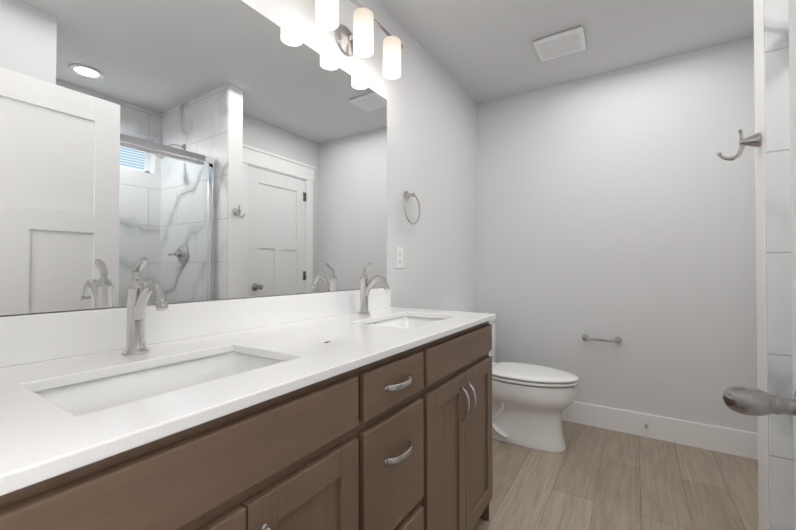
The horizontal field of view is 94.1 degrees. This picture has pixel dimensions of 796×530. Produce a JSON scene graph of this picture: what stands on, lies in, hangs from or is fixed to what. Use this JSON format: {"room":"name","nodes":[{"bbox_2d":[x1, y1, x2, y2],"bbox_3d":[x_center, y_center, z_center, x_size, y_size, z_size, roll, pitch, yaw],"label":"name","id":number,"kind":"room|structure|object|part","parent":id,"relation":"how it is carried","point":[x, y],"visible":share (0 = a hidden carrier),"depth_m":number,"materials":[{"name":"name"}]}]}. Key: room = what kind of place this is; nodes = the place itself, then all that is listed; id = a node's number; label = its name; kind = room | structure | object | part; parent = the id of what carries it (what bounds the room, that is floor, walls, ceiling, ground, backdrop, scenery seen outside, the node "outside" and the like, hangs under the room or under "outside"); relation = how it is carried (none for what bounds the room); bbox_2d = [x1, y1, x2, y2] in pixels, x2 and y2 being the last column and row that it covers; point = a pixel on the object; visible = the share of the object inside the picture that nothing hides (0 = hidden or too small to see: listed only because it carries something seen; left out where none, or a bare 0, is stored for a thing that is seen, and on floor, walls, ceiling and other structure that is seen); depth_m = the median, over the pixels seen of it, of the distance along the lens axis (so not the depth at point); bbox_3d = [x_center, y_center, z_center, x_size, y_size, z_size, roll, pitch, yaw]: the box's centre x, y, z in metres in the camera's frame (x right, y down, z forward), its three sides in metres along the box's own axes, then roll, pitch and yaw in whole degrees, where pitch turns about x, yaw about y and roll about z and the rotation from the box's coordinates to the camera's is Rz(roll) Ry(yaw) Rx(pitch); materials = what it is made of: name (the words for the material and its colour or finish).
{"room":"bathroom","nodes":[
{"label":"bathroom","id":0,"kind":"room"},
{"bbox_2d":[2,0,477,315],"bbox_3d":[-0.188,-0.112,1.825,0.120,2.440,3.190,0,-1,32],"label":"wall","id":1,"kind":"structure","parent":0,"point":[432,135],"depth_m":2.23,"materials":[{"name":"paint"}]},
{"bbox_2d":[0,0,386,315],"bbox_3d":[-0.489,-0.376,1.234,0.006,0.964,1.598,0,-1,32],"label":"mirror","id":2,"kind":"object","parent":1,"relation":"attached to","point":[196,150],"visible":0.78,"depth_m":1.03,"materials":[{"name":"silver mirror"}]},
{"bbox_2d":[0,290,390,365],"bbox_3d":[-0.481,0.158,1.226,0.020,0.099,1.624,0,-1,32],"label":"backsplash","id":3,"kind":"structure","parent":1,"relation":"attached to","point":[29,337],"depth_m":1.00,"materials":[{"name":"white stone"}]},
{"bbox_2d":[315,0,402,79],"bbox_3d":[-0.174,-1.006,1.606,0.148,0.189,0.622,0,-1,32],"label":"sconce","id":4,"kind":"object","parent":1,"relation":"attached to","point":[359,41],"visible":0.98,"depth_m":1.58,"materials":[{"name":"white glass"}]},
{"bbox_2d":[396,247,402,267],"bbox_3d":[0.009,-0.040,2.015,0.006,0.116,0.072,0,-1,32],"label":"electrical outlet plate","id":5,"kind":"object","parent":1,"relation":"attached to","point":[399,257],"visible":1,"depth_m":2.01,"materials":[{"name":"white plastic"}]},
{"bbox_2d":[404,191,420,224],"bbox_3d":[0.068,-0.320,2.067,0.052,0.192,0.174,0,-1,32],"label":"towel ring","id":6,"kind":"object","parent":1,"relation":"attached to","point":[407,195],"visible":1,"depth_m":2.06,"materials":[{"name":"silver metal"}]},
{"bbox_2d":[378,0,753,103],"bbox_3d":[0.883,-1.379,1.156,2.660,0.080,3.190,0,-1,32],"label":"ceiling","id":7,"kind":"structure","parent":0,"point":[481,51],"depth_m":2.12,"materials":[{"name":"paint"}]},
{"bbox_2d":[532,26,586,61],"bbox_3d":[0.969,-1.316,2.221,0.270,0.022,0.240,0,-1,32],"label":"fan","id":8,"kind":"object","parent":7,"relation":"attached to","point":[578,30],"visible":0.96,"depth_m":2.15,"materials":[{"name":"white plastic"}]},
{"bbox_2d":[538,33,581,59],"bbox_3d":[0.969,-1.305,2.221,0.216,0.001,0.186,0,-1,32],"label":"fan grille","id":9,"kind":"object","parent":8,"relation":"attached to","point":[560,46],"visible":1,"depth_m":2.21,"materials":[{"name":"white plastic"}]},
{"bbox_2d":[472,420,758,529],"bbox_3d":[0.883,1.131,1.130,2.660,0.060,3.190,0,-1,32],"label":"floor","id":10,"kind":"structure","parent":0,"point":[592,478],"depth_m":1.86,"materials":[{"name":"brown wood"}]},
{"bbox_2d":[0,318,495,529],"bbox_3d":[-0.246,0.664,1.061,0.588,0.874,1.603,0,-1,32],"label":"bathroom vanity","id":11,"kind":"object","parent":10,"relation":"on","point":[365,406],"depth_m":0.71,"materials":[{"name":"brown wood"}]},
{"bbox_2d":[0,306,495,481],"bbox_3d":[-0.249,0.217,1.078,0.569,0.020,1.624,0,-1,32],"label":"countertop","id":12,"kind":"structure","parent":11,"relation":"on","point":[37,431],"depth_m":0.68,"materials":[{"name":"white stone"}]},
{"bbox_2d":[116,258,171,353],"bbox_3d":[-0.565,0.094,0.836,0.159,0.222,0.053,0,-1,32],"label":"faucet","id":13,"kind":"object","parent":12,"relation":"on","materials":[{"name":"silver metal"}]},
{"bbox_2d":[28,346,291,413],"bbox_3d":[-0.428,0.282,0.729,0.309,0.140,0.448,0,-1,32],"label":"sink","id":14,"kind":"object","parent":12,"relation":"in","point":[79,392],"depth_m":0.80,"materials":[{"name":"white ceramic"}]},
{"bbox_2d":[356,263,390,313],"bbox_3d":[-0.101,0.101,1.566,0.159,0.222,0.053,0,-1,32],"label":"faucet","id":15,"kind":"object","parent":12,"relation":"on","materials":[{"name":"silver metal"}]},
{"bbox_2d":[364,314,451,325],"bbox_3d":[0.036,0.289,1.459,0.309,0.140,0.447,0,-1,32],"label":"sink","id":16,"kind":"object","parent":12,"relation":"in","point":[389,319],"depth_m":1.63,"materials":[{"name":"white ceramic"}]},
{"bbox_2d":[489,316,578,451],"bbox_3d":[0.749,0.744,2.429,0.786,0.742,0.484,0,-1,32],"label":"toilet","id":17,"kind":"object","parent":10,"relation":"on","point":[530,402],"visible":0.75,"depth_m":2.25,"materials":[{"name":"white ceramic"}]},
{"bbox_3d":[0.512,0.568,2.582,0.224,0.387,0.484,0,-1,32],"label":"tank","id":18,"kind":"part","parent":17,"relation":"part of","materials":[{"name":"white ceramic"}]},
{"bbox_3d":[0.839,0.696,2.372,0.572,0.049,0.384,0,-1,32],"label":"seat","id":19,"kind":"part","parent":17,"relation":"part of","materials":[{"name":"white plastic"}]},
{"bbox_2d":[478,36,757,432],"bbox_3d":[1.758,-0.106,2.405,2.540,2.440,0.120,0,-1,32],"label":"wall","id":20,"kind":"structure","parent":0,"point":[620,203],"depth_m":2.46,"materials":[{"name":"paint"}]},
{"bbox_2d":[582,334,621,342],"bbox_3d":[1.382,0.506,2.524,0.244,0.044,0.072,0,-1,32],"label":"paper holder","id":21,"kind":"object","parent":20,"relation":"attached to","point":[615,340],"visible":1,"depth_m":2.50,"materials":[{"name":"silver metal"}]},
{"bbox_2d":[562,401,757,459],"bbox_3d":[1.410,1.043,2.536,1.800,0.145,0.014,0,-1,32],"label":"baseboard","id":22,"kind":"structure","parent":20,"relation":"attached to","point":[723,440],"depth_m":2.34,"materials":[{"name":"white wood"}]},
{"bbox_2d":[753,0,793,529],"bbox_3d":[1.599,-0.122,0.823,1.110,2.440,0.351,0,-1,32],"label":"wall","id":23,"kind":"structure","parent":0,"point":[773,272],"depth_m":1.16,"materials":[{"name":"white"}]},
{"bbox_2d":[717,129,761,160],"bbox_3d":[1.147,-0.405,1.253,0.110,0.100,0.047,0,-1,32],"label":"robe hook","id":24,"kind":"object","parent":23,"relation":"attached to","point":[754,140],"visible":1,"depth_m":1.24,"materials":[{"name":"silver metal"}]},
{"bbox_3d":[0.110,-0.132,-0.184,2.540,2.440,0.120,0,-1,32],"label":"wall","id":25,"kind":"structure","parent":0,"visible":0},
{"bbox_2d":[722,0,795,529],"bbox_3d":[0.460,0.094,0.272,0.237,1.973,0.821,0,-1,32],"label":"entry door","id":26,"kind":"structure","parent":25,"relation":"in","point":[748,400],"depth_m":0.61,"materials":[{"name":"white"}]}
]}

